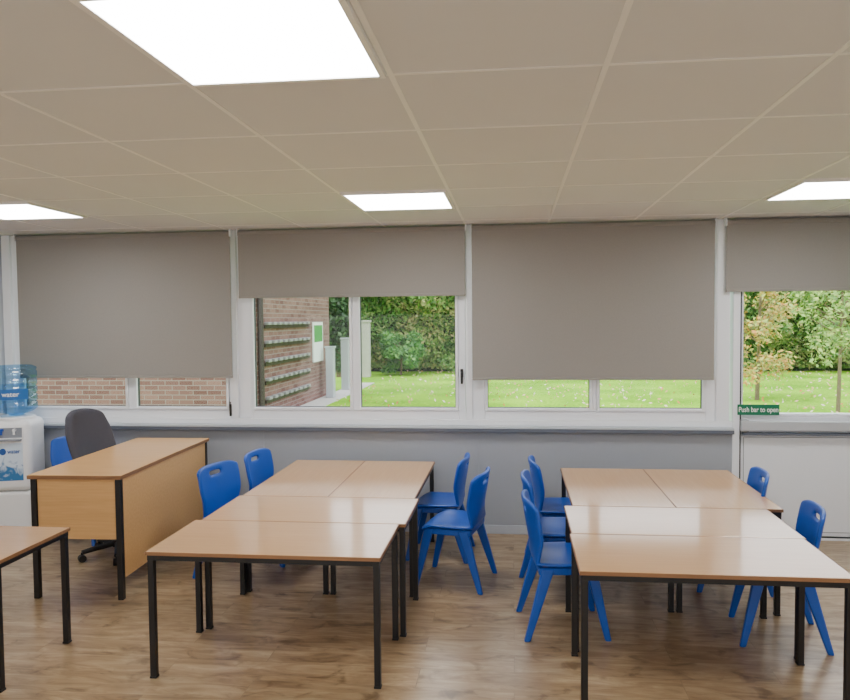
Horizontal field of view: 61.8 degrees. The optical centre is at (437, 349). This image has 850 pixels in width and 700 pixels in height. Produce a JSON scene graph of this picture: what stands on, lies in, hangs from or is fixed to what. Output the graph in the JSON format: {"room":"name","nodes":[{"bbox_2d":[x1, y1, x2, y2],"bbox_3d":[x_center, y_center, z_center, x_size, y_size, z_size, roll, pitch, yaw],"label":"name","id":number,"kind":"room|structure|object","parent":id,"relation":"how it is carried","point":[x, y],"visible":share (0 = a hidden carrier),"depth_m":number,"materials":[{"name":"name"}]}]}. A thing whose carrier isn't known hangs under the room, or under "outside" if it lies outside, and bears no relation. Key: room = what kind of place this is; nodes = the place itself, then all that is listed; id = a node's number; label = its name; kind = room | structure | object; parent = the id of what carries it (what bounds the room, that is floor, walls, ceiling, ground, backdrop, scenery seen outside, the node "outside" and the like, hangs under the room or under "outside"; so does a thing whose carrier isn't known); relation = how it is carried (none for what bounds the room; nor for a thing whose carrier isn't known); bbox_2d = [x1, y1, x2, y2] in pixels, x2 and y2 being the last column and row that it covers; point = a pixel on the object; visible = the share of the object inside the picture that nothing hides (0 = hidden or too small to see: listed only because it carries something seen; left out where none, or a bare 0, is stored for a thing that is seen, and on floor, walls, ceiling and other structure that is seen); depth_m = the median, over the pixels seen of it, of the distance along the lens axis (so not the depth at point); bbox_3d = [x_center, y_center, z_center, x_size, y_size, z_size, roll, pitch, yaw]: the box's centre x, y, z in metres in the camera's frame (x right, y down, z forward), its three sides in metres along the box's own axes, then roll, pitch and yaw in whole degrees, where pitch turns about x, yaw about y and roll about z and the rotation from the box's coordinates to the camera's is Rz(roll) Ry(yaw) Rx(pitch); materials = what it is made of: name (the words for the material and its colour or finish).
{"room":"classroom","nodes":[
{"label":"classroom","id":0,"kind":"room"},
{"bbox_2d":[0,236,6,415],"bbox_3d":[-4.059,-0.178,6.172,0.634,1.606,0.130,0,2,6],"label":"wall pier","id":1,"kind":"object","parent":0,"point":[3,407],"visible":0.25,"depth_m":6.11,"materials":[{"name":"paint"}]},
{"bbox_2d":[44,429,731,525],"bbox_3d":[-1.033,1.051,5.952,6.687,0.865,0.160,0,2,6],"label":"wall","id":2,"kind":"structure","parent":0,"point":[506,455],"depth_m":5.72,"materials":[{"name":"grey paint"}]},
{"bbox_2d":[1,235,16,414],"bbox_3d":[-3.694,-0.201,6.117,0.075,1.561,0.040,0,2,6],"label":"trim","id":3,"kind":"structure","parent":2,"relation":"attached to","point":[6,252],"depth_m":6.10,"materials":[{"name":"white plastic"}]},
{"bbox_2d":[11,236,231,417],"bbox_3d":[-2.718,-0.183,6.039,2.051,1.605,0.112,0,2,6],"label":"window","id":4,"kind":"structure","parent":2,"relation":"in","point":[132,408],"depth_m":6.05,"materials":[{"name":"white plastic"}]},
{"bbox_2d":[13,229,234,379],"bbox_3d":[-2.628,-0.368,5.940,1.900,1.233,0.055,0,2,6],"label":"roller blind","id":5,"kind":"object","parent":4,"relation":"attached to","point":[143,304],"visible":1,"depth_m":5.93,"materials":[{"name":"fabric"}]},
{"bbox_2d":[227,230,239,417],"bbox_3d":[-1.701,-0.209,5.907,0.070,1.561,0.040,0,2,6],"label":"trim","id":6,"kind":"structure","parent":2,"relation":"attached to","point":[234,384],"depth_m":5.89,"materials":[{"name":"white plastic"}]},
{"bbox_2d":[261,431,263,447],"bbox_3d":[-1.455,1.039,5.911,0.024,0.760,0.008,0,2,6],"label":"trim","id":7,"kind":"structure","parent":2,"relation":"attached to","point":[262,432],"depth_m":5.89,"materials":[{"name":"grey paint"}]},
{"bbox_2d":[236,236,465,418],"bbox_3d":[-0.726,-0.192,5.829,1.903,1.605,0.112,0,2,6],"label":"window","id":8,"kind":"structure","parent":2,"relation":"in","point":[249,408],"depth_m":5.83,"materials":[{"name":"white plastic"}]},
{"bbox_2d":[236,224,467,365],"bbox_3d":[-0.703,-0.376,5.737,1.885,1.233,0.055,0,2,6],"label":"roller blind","id":9,"kind":"object","parent":8,"relation":"attached to","point":[407,260],"visible":1,"depth_m":5.71,"materials":[{"name":"fabric"}]},
{"bbox_2d":[41,417,731,426],"bbox_3d":[-0.729,0.589,5.834,6.053,0.045,0.030,0,2,6],"label":"trim","id":10,"kind":"structure","parent":2,"relation":"attached to","point":[624,423],"depth_m":5.76,"materials":[{"name":"white plastic"}]},
{"bbox_2d":[44,423,733,433],"bbox_3d":[-1.045,0.637,5.853,6.687,0.046,0.122,0,2,6],"label":"window sill","id":11,"kind":"structure","parent":2,"relation":"attached to","point":[114,426],"depth_m":5.71,"materials":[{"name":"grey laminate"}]},
{"bbox_2d":[405,524,527,534],"bbox_3d":[-1.039,1.452,5.882,6.687,0.070,0.014,0,2,6],"label":"baseboard","id":12,"kind":"structure","parent":2,"relation":"attached to","point":[490,529],"depth_m":5.71,"materials":[{"name":"grey laminate"}]},
{"bbox_2d":[465,225,472,419],"bbox_3d":[0.248,-0.218,5.701,0.053,1.561,0.040,0,2,6],"label":"trim","id":13,"kind":"structure","parent":2,"relation":"attached to","point":[468,234],"depth_m":5.68,"materials":[{"name":"white plastic"}]},
{"bbox_2d":[476,432,478,475],"bbox_3d":[0.318,1.032,5.724,0.024,0.760,0.008,0,2,6],"label":"trim","id":14,"kind":"structure","parent":2,"relation":"attached to","point":[477,433],"depth_m":5.71,"materials":[{"name":"grey paint"}]},
{"bbox_2d":[473,226,715,420],"bbox_3d":[1.218,-0.200,5.638,1.921,1.605,0.084,0,2,6],"label":"window","id":15,"kind":"structure","parent":2,"relation":"in","point":[481,409],"depth_m":5.63,"materials":[{"name":"white plastic"}]},
{"bbox_2d":[470,218,716,379],"bbox_3d":[1.197,-0.383,5.536,1.880,1.236,0.055,0,2,6],"label":"roller blind","id":16,"kind":"object","parent":15,"relation":"attached to","point":[627,300],"visible":1,"depth_m":5.52,"materials":[{"name":"fabric"}]},
{"bbox_2d":[715,219,729,420],"bbox_3d":[2.203,-0.226,5.495,0.098,1.561,0.040,0,2,6],"label":"trim","id":17,"kind":"structure","parent":2,"relation":"attached to","point":[723,297],"depth_m":5.48,"materials":[{"name":"white plastic"}]},
{"bbox_2d":[0,0,849,235],"bbox_3d":[-0.607,-0.861,1.426,8.700,0.102,8.980,0,2,6],"label":"ceiling","id":18,"kind":"structure","parent":0,"point":[523,111],"depth_m":2.70,"materials":[{"name":"tile"}]},
{"bbox_2d":[0,201,86,219],"bbox_3d":[-2.818,-0.924,4.733,0.626,0.016,0.621,0,2,6],"label":"recessed light","id":19,"kind":"object","parent":18,"relation":"in","point":[25,210],"visible":1,"depth_m":4.76,"materials":[{"name":"white plastic"}]},
{"bbox_2d":[70,0,385,86],"bbox_3d":[-0.502,-0.824,1.897,0.626,0.016,0.621,0,2,6],"label":"recessed light","id":20,"kind":"object","parent":18,"relation":"in","point":[202,43],"visible":1,"depth_m":1.86,"materials":[{"name":"white plastic"}]},
{"bbox_2d":[340,190,454,210],"bbox_3d":[-0.232,-0.935,4.460,0.626,0.016,0.621,0,2,6],"label":"recessed light","id":21,"kind":"object","parent":18,"relation":"in","point":[418,199],"visible":1,"depth_m":4.40,"materials":[{"name":"white plastic"}]},
{"bbox_2d":[763,178,849,200],"bbox_3d":[2.353,-0.946,4.187,0.626,0.016,0.621,0,2,6],"label":"recessed light","id":22,"kind":"object","parent":18,"relation":"in","point":[810,189],"visible":1,"depth_m":4.22,"materials":[{"name":"white plastic"}]},
{"bbox_2d":[0,532,849,699],"bbox_3d":[-0.587,1.728,1.515,8.700,0.120,8.940,0,2,6],"label":"floor","id":23,"kind":"structure","parent":0,"point":[284,638],"depth_m":3.84,"materials":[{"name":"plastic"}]},
{"bbox_2d":[0,413,44,525],"bbox_3d":[-3.449,1.023,5.826,0.320,0.974,0.360,-1,2,-10],"label":"water cooler","id":24,"kind":"object","parent":23,"relation":"on","point":[22,453],"visible":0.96,"depth_m":5.70,"materials":[{"name":"white plastic"}]},
{"bbox_2d":[0,439,21,441],"bbox_3d":[-3.423,0.719,5.652,0.188,0.012,0.033,-1,2,-10],"label":"drip tray","id":25,"kind":"object","parent":24,"relation":"on","point":[1,440],"depth_m":5.65,"materials":[{"name":"grey plastic"}]},
{"bbox_2d":[0,388,27,399],"bbox_3d":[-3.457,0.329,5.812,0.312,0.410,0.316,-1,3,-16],"label":"label","id":26,"kind":"object","parent":24,"relation":"on","point":[12,394],"visible":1,"depth_m":5.67,"materials":[{"name":"blue paper"}]},
{"bbox_2d":[0,526,71,692],"bbox_3d":[-2.583,1.283,3.634,1.150,0.625,0.550,0,2,6],"label":"table","id":27,"kind":"object","parent":23,"relation":"on","point":[16,542],"visible":1,"depth_m":3.70,"materials":[{"name":"brown wood"}]},
{"bbox_2d":[50,436,95,545],"bbox_3d":[-2.910,1.113,5.675,0.452,0.798,0.497,-1,2,-9],"label":"plastic chair","id":28,"kind":"object","parent":23,"relation":"on","point":[59,450],"visible":0.12,"depth_m":5.80,"materials":[{"name":"blue plastic"}]},
{"bbox_2d":[65,408,116,565],"bbox_3d":[-2.411,0.982,5.293,0.616,1.083,0.520,0,2,14],"label":"office chair","id":29,"kind":"object","parent":23,"relation":"on","point":[87,430],"visible":0.44,"depth_m":5.29,"materials":[{"name":"grey fabric"}]},
{"bbox_2d":[27,438,208,599],"bbox_3d":[-2.202,1.137,5.101,0.604,0.784,1.402,0,2,4],"label":"desk","id":30,"kind":"object","parent":23,"relation":"on","point":[136,493],"visible":0.88,"depth_m":4.58,"materials":[{"name":"brown wood"}]},
{"bbox_2d":[192,460,284,578],"bbox_3d":[-1.366,1.160,4.868,0.464,0.744,0.421,0,3,22],"label":"plastic chair","id":31,"kind":"object","parent":23,"relation":"on","point":[218,489],"visible":0.5,"depth_m":4.93,"materials":[{"name":"blue plastic"}]},
{"bbox_2d":[244,448,273,490],"bbox_3d":[-1.203,1.138,5.371,0.464,0.744,0.421,0,2,12],"label":"plastic chair","id":32,"kind":"object","parent":23,"relation":"on","point":[259,470],"visible":0.41,"depth_m":5.43,"materials":[{"name":"blue plastic"}]},
{"bbox_2d":[144,520,398,688],"bbox_3d":[-0.807,1.267,3.637,1.150,0.625,0.550,0,2,6],"label":"table","id":33,"kind":"object","parent":23,"relation":"on","point":[199,541],"visible":1,"depth_m":3.50,"materials":[{"name":"brown wood"}]},
{"bbox_2d":[242,460,364,594],"bbox_3d":[-0.904,1.208,5.058,0.550,0.625,1.150,0,2,6],"label":"table","id":34,"kind":"object","parent":23,"relation":"on","point":[301,478],"visible":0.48,"depth_m":4.88,"materials":[{"name":"brown wood"}]},
{"bbox_2d":[202,496,418,636],"bbox_3d":[-0.715,1.243,4.182,1.150,0.625,0.550,0,2,6],"label":"table","id":35,"kind":"object","parent":23,"relation":"on","point":[400,511],"visible":0.88,"depth_m":4.11,"materials":[{"name":"brown wood"}]},
{"bbox_2d":[328,461,434,596],"bbox_3d":[-0.355,1.206,5.000,0.550,0.625,1.150,0,2,6],"label":"table","id":36,"kind":"object","parent":23,"relation":"on","point":[371,479],"visible":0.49,"depth_m":4.83,"materials":[{"name":"brown wood"}]},
{"bbox_2d":[406,452,474,563],"bbox_3d":[0.020,1.138,5.239,0.457,0.733,0.415,0,2,10],"label":"plastic chair","id":37,"kind":"object","parent":23,"relation":"on","point":[430,502],"visible":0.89,"depth_m":5.09,"materials":[{"name":"blue plastic"}]},
{"bbox_2d":[418,467,496,594],"bbox_3d":[0.118,1.155,4.694,0.464,0.744,0.421,0,3,18],"label":"plastic chair","id":38,"kind":"object","parent":23,"relation":"on","point":[463,524],"visible":1,"depth_m":4.56,"materials":[{"name":"blue plastic"}]},
{"bbox_2d":[525,455,570,550],"bbox_3d":[0.861,1.135,5.020,0.464,0.744,0.421,0,2,2],"label":"plastic chair","id":39,"kind":"object","parent":23,"relation":"on","point":[551,506],"visible":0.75,"depth_m":4.90,"materials":[{"name":"blue plastic"}]},
{"bbox_2d":[519,469,594,603],"bbox_3d":[0.747,1.157,4.510,0.464,0.744,0.421,0,2,6],"label":"plastic chair","id":40,"kind":"object","parent":23,"relation":"on","point":[553,528],"visible":0.35,"depth_m":4.54,"materials":[{"name":"blue plastic"}]},
{"bbox_2d":[516,489,610,641],"bbox_3d":[0.692,1.180,3.982,0.464,0.744,0.421,0,2,0],"label":"plastic chair","id":41,"kind":"object","parent":23,"relation":"on","point":[549,559],"visible":0.83,"depth_m":3.80,"materials":[{"name":"blue plastic"}]},
{"bbox_2d":[560,468,675,612],"bbox_3d":[1.147,1.205,4.701,0.595,0.625,1.070,0,2,6],"label":"table","id":42,"kind":"object","parent":23,"relation":"on","point":[584,486],"visible":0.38,"depth_m":4.58,"materials":[{"name":"brown wood"}]},
{"bbox_2d":[564,506,806,659],"bbox_3d":[1.289,1.239,3.870,1.150,0.625,0.550,0,2,6],"label":"table","id":43,"kind":"object","parent":23,"relation":"on","point":[655,521],"visible":0.58,"depth_m":3.83,"materials":[{"name":"brown wood"}]},
{"bbox_2d":[570,534,849,699],"bbox_3d":[1.221,1.263,3.323,1.150,0.625,0.550,0,2,6],"label":"table","id":44,"kind":"object","parent":23,"relation":"on","point":[798,563],"visible":1,"depth_m":3.21,"materials":[{"name":"brown wood"}]},
{"bbox_2d":[643,469,783,615],"bbox_3d":[1.740,1.203,4.638,0.595,0.625,1.070,0,2,6],"label":"table","id":45,"kind":"object","parent":23,"relation":"on","point":[721,489],"visible":0.52,"depth_m":4.45,"materials":[{"name":"brown wood"}]},
{"bbox_2d":[697,467,773,596],"bbox_3d":[1.893,1.143,4.599,0.464,0.744,0.421,0,2,12],"label":"plastic chair","id":46,"kind":"object","parent":23,"relation":"on","point":[755,475],"visible":0.27,"depth_m":4.57,"materials":[{"name":"blue plastic"}]},
{"bbox_2d":[728,500,833,655],"bbox_3d":[1.843,1.188,3.841,0.448,0.719,0.407,0,2,14],"label":"plastic chair","id":47,"kind":"object","parent":23,"relation":"on","point":[808,525],"visible":0.46,"depth_m":3.71,"materials":[{"name":"blue plastic"}]},
{"bbox_3d":[3.886,0.223,5.397,0.406,2.481,0.160,0,2,6],"label":"wall","id":48,"kind":"structure","parent":0,"visible":0},
{"bbox_2d":[724,216,849,291],"bbox_3d":[2.770,-0.391,5.370,1.162,1.233,0.055,0,2,6],"label":"roller blind","id":49,"kind":"object","parent":48,"relation":"attached to","point":[803,253],"visible":1,"depth_m":5.36,"materials":[{"name":"fabric"}]},
{"bbox_2d":[729,216,849,540],"bbox_3d":[2.979,0.230,5.443,1.407,2.479,0.180,0,2,6],"label":"door","id":50,"kind":"structure","parent":48,"relation":"in","point":[805,456],"depth_m":5.47,"materials":[{"name":"white plastic"}]},
{"bbox_2d":[737,404,778,414],"bbox_3d":[2.466,0.459,5.472,0.310,0.081,0.028,0,2,6],"label":"door sign","id":51,"kind":"object","parent":50,"relation":"attached to","point":[742,409],"visible":1,"depth_m":5.46,"materials":[{"name":"green plastic"}]},
{"label":"outside","id":52,"kind":"structure","parent":0,"visible":0},
{"bbox_2d":[327,371,849,412],"bbox_3d":[3.464,0.435,32.807,80.000,0.100,54.120,0,2,6],"label":"lawn","id":53,"kind":"structure","parent":52,"point":[420,399],"depth_m":17.39,"materials":[{"name":"green plant"}]},
{"bbox_2d":[29,297,328,405],"bbox_3d":[-10.613,-1.492,15.597,16.030,5.450,5.500,0,2,6],"label":"brick wall","id":54,"kind":"structure","parent":53,"relation":"on","point":[42,391],"depth_m":12.86,"materials":[{"name":"brick"}]},
{"bbox_2d":[264,337,309,346],"bbox_3d":[-2.958,-0.164,14.143,0.090,0.115,2.800,0,2,6],"label":"wall rack","id":55,"kind":"object","parent":54,"relation":"attached to","point":[271,343],"visible":1,"depth_m":13.88,"materials":[{"name":"white plastic"}]},
{"bbox_2d":[264,322,309,327],"bbox_3d":[-2.961,-0.504,14.129,0.090,0.115,2.800,0,2,6],"label":"wall rack","id":56,"kind":"object","parent":54,"relation":"attached to","point":[266,324],"visible":0.99,"depth_m":13.82,"materials":[{"name":"white plastic"}]},
{"bbox_2d":[264,353,310,365],"bbox_3d":[-2.955,0.176,14.158,0.090,0.115,2.800,0,2,6],"label":"wall rack","id":57,"kind":"object","parent":54,"relation":"attached to","point":[279,360],"visible":1,"depth_m":13.83,"materials":[{"name":"white plastic"}]},
{"bbox_2d":[265,384,310,403],"bbox_3d":[-2.949,0.855,14.186,0.090,0.115,2.800,0,2,6],"label":"wall rack","id":58,"kind":"object","parent":54,"relation":"attached to","point":[278,396],"visible":1,"depth_m":13.88,"materials":[{"name":"white plastic"}]},
{"bbox_2d":[265,368,310,384],"bbox_3d":[-2.952,0.515,14.172,0.090,0.115,2.800,0,2,6],"label":"wall rack","id":59,"kind":"object","parent":54,"relation":"attached to","point":[274,379],"visible":0.99,"depth_m":13.87,"materials":[{"name":"white plastic"}]},
{"bbox_2d":[312,322,322,361],"bbox_3d":[-2.754,-0.189,16.285,0.035,0.900,0.800,0,2,6],"label":"notice","id":60,"kind":"object","parent":54,"relation":"attached to","point":[317,327],"visible":1,"depth_m":16.20,"materials":[{"name":"white paper"}]},
{"bbox_2d":[301,383,373,405],"bbox_3d":[-2.648,1.184,14.924,0.510,0.020,11.000,0,2,6],"label":"path","id":61,"kind":"structure","parent":53,"relation":"on","point":[323,401],"depth_m":16.30,"materials":[{"name":"grey concrete"}]},
{"bbox_2d":[324,346,335,397],"bbox_3d":[-2.507,0.508,16.571,0.220,1.190,0.240,0,2,6],"label":"gate post","id":62,"kind":"object","parent":61,"relation":"on","point":[330,350],"visible":1,"depth_m":16.48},
{"bbox_2d":[340,338,349,389],"bbox_3d":[-2.401,0.352,18.455,0.240,1.340,0.240,0,2,6],"label":"gate post","id":63,"kind":"object","parent":61,"relation":"on","point":[345,358],"visible":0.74,"depth_m":18.36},
{"bbox_2d":[329,297,348,376],"bbox_3d":[-3.177,-1.595,22.679,1.296,4.932,1.331,1,3,37],"label":"conifer","id":64,"kind":"object","parent":53,"relation":"on","point":[338,306],"visible":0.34,"depth_m":22.36,"materials":[{"name":"green plant"}]},
{"bbox_2d":[361,320,370,376],"bbox_3d":[-2.309,-0.041,22.651,0.340,1.810,0.320,0,2,6],"label":"post","id":65,"kind":"object","parent":53,"relation":"on","point":[365,324],"visible":0.77,"depth_m":22.54,"materials":[{"name":"grey concrete"}]},
{"bbox_2d":[379,330,425,374],"bbox_3d":[-1.204,0.079,23.376,1.597,1.493,1.652,0,2,6],"label":"rounded shrub","id":66,"kind":"object","parent":53,"relation":"on","point":[409,351],"visible":1,"depth_m":23.01,"materials":[{"name":"green plant"}]},
{"bbox_2d":[330,290,849,371],"bbox_3d":[7.069,-1.890,24.170,25.773,5.211,3.128,0,2,6],"label":"hedge","id":67,"kind":"object","parent":53,"relation":"on","point":[433,317],"visible":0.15,"depth_m":24.16,"materials":[{"name":"green plant"}]},
{"bbox_2d":[336,370,849,412],"bbox_3d":[6.005,0.919,18.230,15.957,0.100,11.436,0,2,6],"label":"fallen leaves","id":68,"kind":"object","parent":53,"relation":"on","point":[407,370],"visible":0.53,"depth_m":16.78,"materials":[{"name":"plant"}]},
{"bbox_2d":[743,291,799,399],"bbox_3d":[6.928,-0.321,15.387,1.658,2.824,1.700,0,2,6],"label":"tree","id":69,"kind":"object","parent":53,"relation":"on","point":[772,295],"visible":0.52,"depth_m":15.14,"materials":[{"name":"green plant"}]},
{"bbox_2d":[787,290,849,411],"bbox_3d":[7.549,-0.260,13.351,1.662,2.862,1.689,0,2,6],"label":"tree","id":70,"kind":"object","parent":53,"relation":"on","point":[843,303],"visible":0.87,"depth_m":13.35,"materials":[{"name":"green plant"}]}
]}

